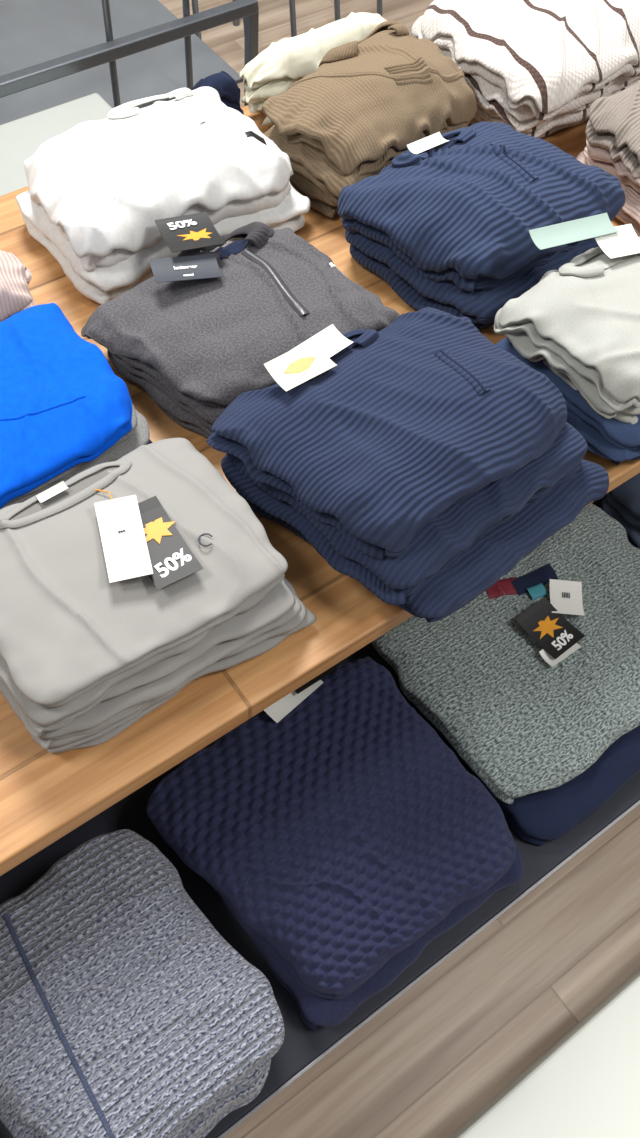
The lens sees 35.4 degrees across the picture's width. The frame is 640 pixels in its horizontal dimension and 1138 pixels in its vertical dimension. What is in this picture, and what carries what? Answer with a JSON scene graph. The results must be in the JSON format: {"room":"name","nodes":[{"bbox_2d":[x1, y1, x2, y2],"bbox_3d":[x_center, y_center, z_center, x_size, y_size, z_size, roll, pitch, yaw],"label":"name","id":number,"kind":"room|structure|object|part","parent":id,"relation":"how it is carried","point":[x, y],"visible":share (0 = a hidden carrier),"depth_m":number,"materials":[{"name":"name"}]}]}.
{"room":"shop","nodes":[
{"label":"shop","id":0,"kind":"room"},
{"bbox_2d":[0,0,639,1137],"bbox_3d":[-0.339,-0.733,2.596,9.000,0.050,9.500,-30,65,-21],"label":"floor","id":1,"kind":"structure","parent":0,"point":[435,1056],"depth_m":1.69,"materials":[{"name":"laminate"}]},
{"bbox_2d":[0,93,112,195],"bbox_3d":[-1.094,-0.353,2.004,1.800,0.450,0.480,-30,65,-21],"label":"plinth","id":2,"kind":"object","parent":1,"relation":"on","point":[20,139],"visible":0.21,"depth_m":2.14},
{"bbox_2d":[0,0,258,124],"bbox_3d":[-0.314,-1.597,2.520,3.600,1.000,0.716,-30,65,-21],"label":"metal rack","id":3,"kind":"object","parent":1,"relation":"on","point":[53,53],"visible":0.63,"depth_m":2.50,"materials":[{"name":"black metal"}]},
{"bbox_3d":[-0.236,-2.006,2.783,0.022,1.000,0.022,-30,65,-21],"label":"leg","id":4,"kind":"part","parent":3,"relation":"part of","materials":[{"name":"metal"}]},
{"bbox_3d":[-0.177,-1.195,2.573,0.026,0.500,0.026,-30,65,-21],"label":"post","id":5,"kind":"part","parent":3,"relation":"part of","materials":[{"name":"metal"}]},
{"bbox_2d":[191,0,381,39],"bbox_3d":[-0.011,-1.704,2.871,0.859,0.559,0.318,-30,65,-21],"label":"wire stand","id":6,"kind":"object","parent":1,"relation":"on","point":[195,9],"visible":0.02,"depth_m":2.92,"materials":[{"name":"metal"}]},
{"bbox_2d":[0,495,639,1137],"bbox_3d":[0.036,0.016,1.899,3.200,0.380,1.311,-30,65,-21],"label":"display platform","id":7,"kind":"object","parent":1,"relation":"on","point":[302,1047],"visible":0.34,"depth_m":1.39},
{"bbox_2d":[0,829,284,1137],"bbox_3d":[-0.260,0.540,1.235,0.344,0.147,0.385,-30,65,-21],"label":"sweater","id":8,"kind":"object","parent":7,"relation":"on","point":[125,1012],"visible":1,"depth_m":1.18,"materials":[{"name":"grey fabric"}]},
{"bbox_2d":[0,105,639,875],"bbox_3d":[0.019,-0.304,1.655,2.900,0.370,0.945,-30,65,-21],"label":"display table","id":9,"kind":"object","parent":7,"relation":"on","point":[45,796],"visible":0.02,"depth_m":1.17,"materials":[{"name":"brown wood"}]},
{"bbox_2d":[0,250,34,321],"bbox_3d":[-0.538,-0.332,1.337,0.341,0.126,0.180,-33,66,-22],"label":"sweater","id":10,"kind":"object","parent":9,"relation":"on","point":[15,277],"visible":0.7,"depth_m":1.33,"materials":[{"name":"fabric"}]},
{"bbox_2d":[0,303,152,509],"bbox_3d":[-0.390,-0.179,1.247,0.325,0.134,0.274,-30,65,-21],"label":"sweater","id":11,"kind":"object","parent":9,"relation":"on","point":[65,412],"visible":0.91,"depth_m":1.20,"materials":[{"name":"blue fabric"}]},
{"bbox_2d":[0,438,316,752],"bbox_3d":[-0.220,0.016,1.129,0.355,0.147,0.278,-30,65,-21],"label":"stack","id":12,"kind":"object","parent":9,"relation":"on","point":[140,576],"visible":1,"depth_m":1.08,"materials":[{"name":"white fabric"}]},
{"bbox_2d":[154,548,191,576],"bbox_3d":[-0.157,-0.007,1.072,0.040,0.001,0.018,-35,66,-23],"label":"print","id":13,"kind":"object","parent":12,"relation":"on","point":[168,562],"depth_m":1.07,"materials":[{"name":"white"}]},
{"bbox_2d":[15,86,309,304],"bbox_3d":[-0.240,-0.586,1.494,0.394,0.168,0.279,-30,65,-21],"label":"sweater","id":14,"kind":"object","parent":9,"relation":"on","point":[96,193],"visible":0.94,"depth_m":1.42,"materials":[{"name":"white fabric"}]},
{"bbox_2d":[191,71,243,114],"bbox_3d":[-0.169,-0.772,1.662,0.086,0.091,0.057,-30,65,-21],"label":"sweater","id":15,"kind":"object","parent":9,"relation":"on","point":[228,90],"visible":0.49,"depth_m":1.63,"materials":[{"name":"fabric"}]},
{"bbox_2d":[81,212,399,438],"bbox_3d":[-0.116,-0.348,1.372,0.378,0.137,0.326,-30,65,-21],"label":"stack of charcoal half-zip tops","id":16,"kind":"object","parent":9,"relation":"on","point":[198,334],"visible":0.84,"depth_m":1.33,"materials":[{"name":"fabric"}]},
{"bbox_2d":[167,219,196,229],"bbox_3d":[-0.190,-0.475,1.382,0.040,0.001,0.018,-20,53,-21],"label":"print","id":17,"kind":"object","parent":16,"relation":"on","point":[184,221],"depth_m":1.38},
{"bbox_2d":[173,265,196,269],"bbox_3d":[-0.179,-0.403,1.339,0.032,0.001,0.007,-10,59,-17],"label":"print","id":18,"kind":"object","parent":16,"relation":"on","point":[195,265],"depth_m":1.34},
{"bbox_2d":[239,12,386,125],"bbox_3d":[0.002,-0.860,1.712,0.325,0.122,0.083,-34,66,-22],"label":"sweater","id":19,"kind":"object","parent":9,"relation":"on","point":[286,61],"visible":0.52,"depth_m":1.65,"materials":[{"name":"beige fabric"}]},
{"bbox_2d":[262,21,476,218],"bbox_3d":[0.080,-0.730,1.602,0.338,0.179,0.260,-30,65,-21],"label":"sweater","id":20,"kind":"object","parent":9,"relation":"on","point":[339,125],"visible":0.81,"depth_m":1.53,"materials":[{"name":"brown fabric"}]},
{"bbox_2d":[206,307,608,622],"bbox_3d":[0.124,-0.139,1.215,0.435,0.211,0.332,-30,65,-21],"label":"sweater","id":21,"kind":"object","parent":9,"relation":"on","point":[420,458],"visible":1,"depth_m":1.14,"materials":[{"name":"fabric"}]},
{"bbox_2d":[338,122,625,328],"bbox_3d":[0.246,-0.531,1.489,0.382,0.180,0.288,-30,65,-21],"label":"sweater","id":22,"kind":"object","parent":9,"relation":"on","point":[447,224],"visible":0.92,"depth_m":1.43,"materials":[{"name":"fabric"}]},
{"bbox_2d":[410,0,639,137],"bbox_3d":[0.411,-0.928,1.740,0.475,0.200,0.354,-30,65,-21],"label":"striped sweater","id":23,"kind":"object","parent":9,"relation":"on","point":[537,68],"visible":0.77,"depth_m":1.62,"materials":[{"name":"white fabric"}]},
{"bbox_2d":[494,213,639,464],"bbox_3d":[0.422,-0.330,1.369,0.338,0.192,0.295,-30,65,-21],"label":"sweater","id":24,"kind":"object","parent":9,"relation":"on","point":[578,327],"visible":0.96,"depth_m":1.29,"materials":[{"name":"grey fabric"}]},
{"bbox_2d":[576,81,639,236],"bbox_3d":[0.610,-0.714,1.636,0.369,0.173,0.224,-30,65,-21],"label":"sweater","id":25,"kind":"object","parent":9,"relation":"on","point":[613,125],"visible":0.87,"depth_m":1.57,"materials":[{"name":"fabric"}]},
{"bbox_2d":[146,657,523,1029],"bbox_3d":[0.018,0.343,1.374,0.412,0.157,0.423,-30,65,-21],"label":"sweater","id":26,"kind":"object","parent":7,"relation":"on","point":[334,824],"visible":0.94,"depth_m":1.31,"materials":[{"name":"blue fabric"}]},
{"bbox_3d":[0.432,0.377,1.482,3.200,0.007,0.004,-30,65,-21],"label":"trim","id":27,"kind":"part","parent":7,"relation":"part of","materials":[{"name":"brown wood"}]},
{"bbox_2d":[371,503,639,844],"bbox_3d":[0.374,0.126,1.557,0.501,0.124,0.431,-30,65,-21],"label":"sweater","id":28,"kind":"object","parent":7,"relation":"on","point":[532,684],"visible":0.77,"depth_m":1.49,"materials":[{"name":"grey fabric"}]},
{"bbox_2d":[551,630,572,649],"bbox_3d":[0.362,0.106,1.497,0.037,0.001,0.017,-39,68,-24],"label":"print","id":29,"kind":"object","parent":28,"relation":"on","point":[560,639],"depth_m":1.50,"materials":[{"name":"white"}]},
{"bbox_2d":[601,473,639,548],"bbox_3d":[0.684,-0.089,1.715,0.303,0.124,0.341,-30,65,-21],"label":"sweater","id":30,"kind":"object","parent":7,"relation":"on","point":[622,503],"visible":0.6,"depth_m":1.71,"materials":[{"name":"blue fabric"}]},
{"bbox_2d":[449,969,639,1137],"bbox_3d":[0.984,0.739,1.666,1.720,0.125,0.630,-30,65,-21],"label":"plinth","id":31,"kind":"object","parent":1,"relation":"on","point":[587,1084],"visible":1,"depth_m":1.52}
]}

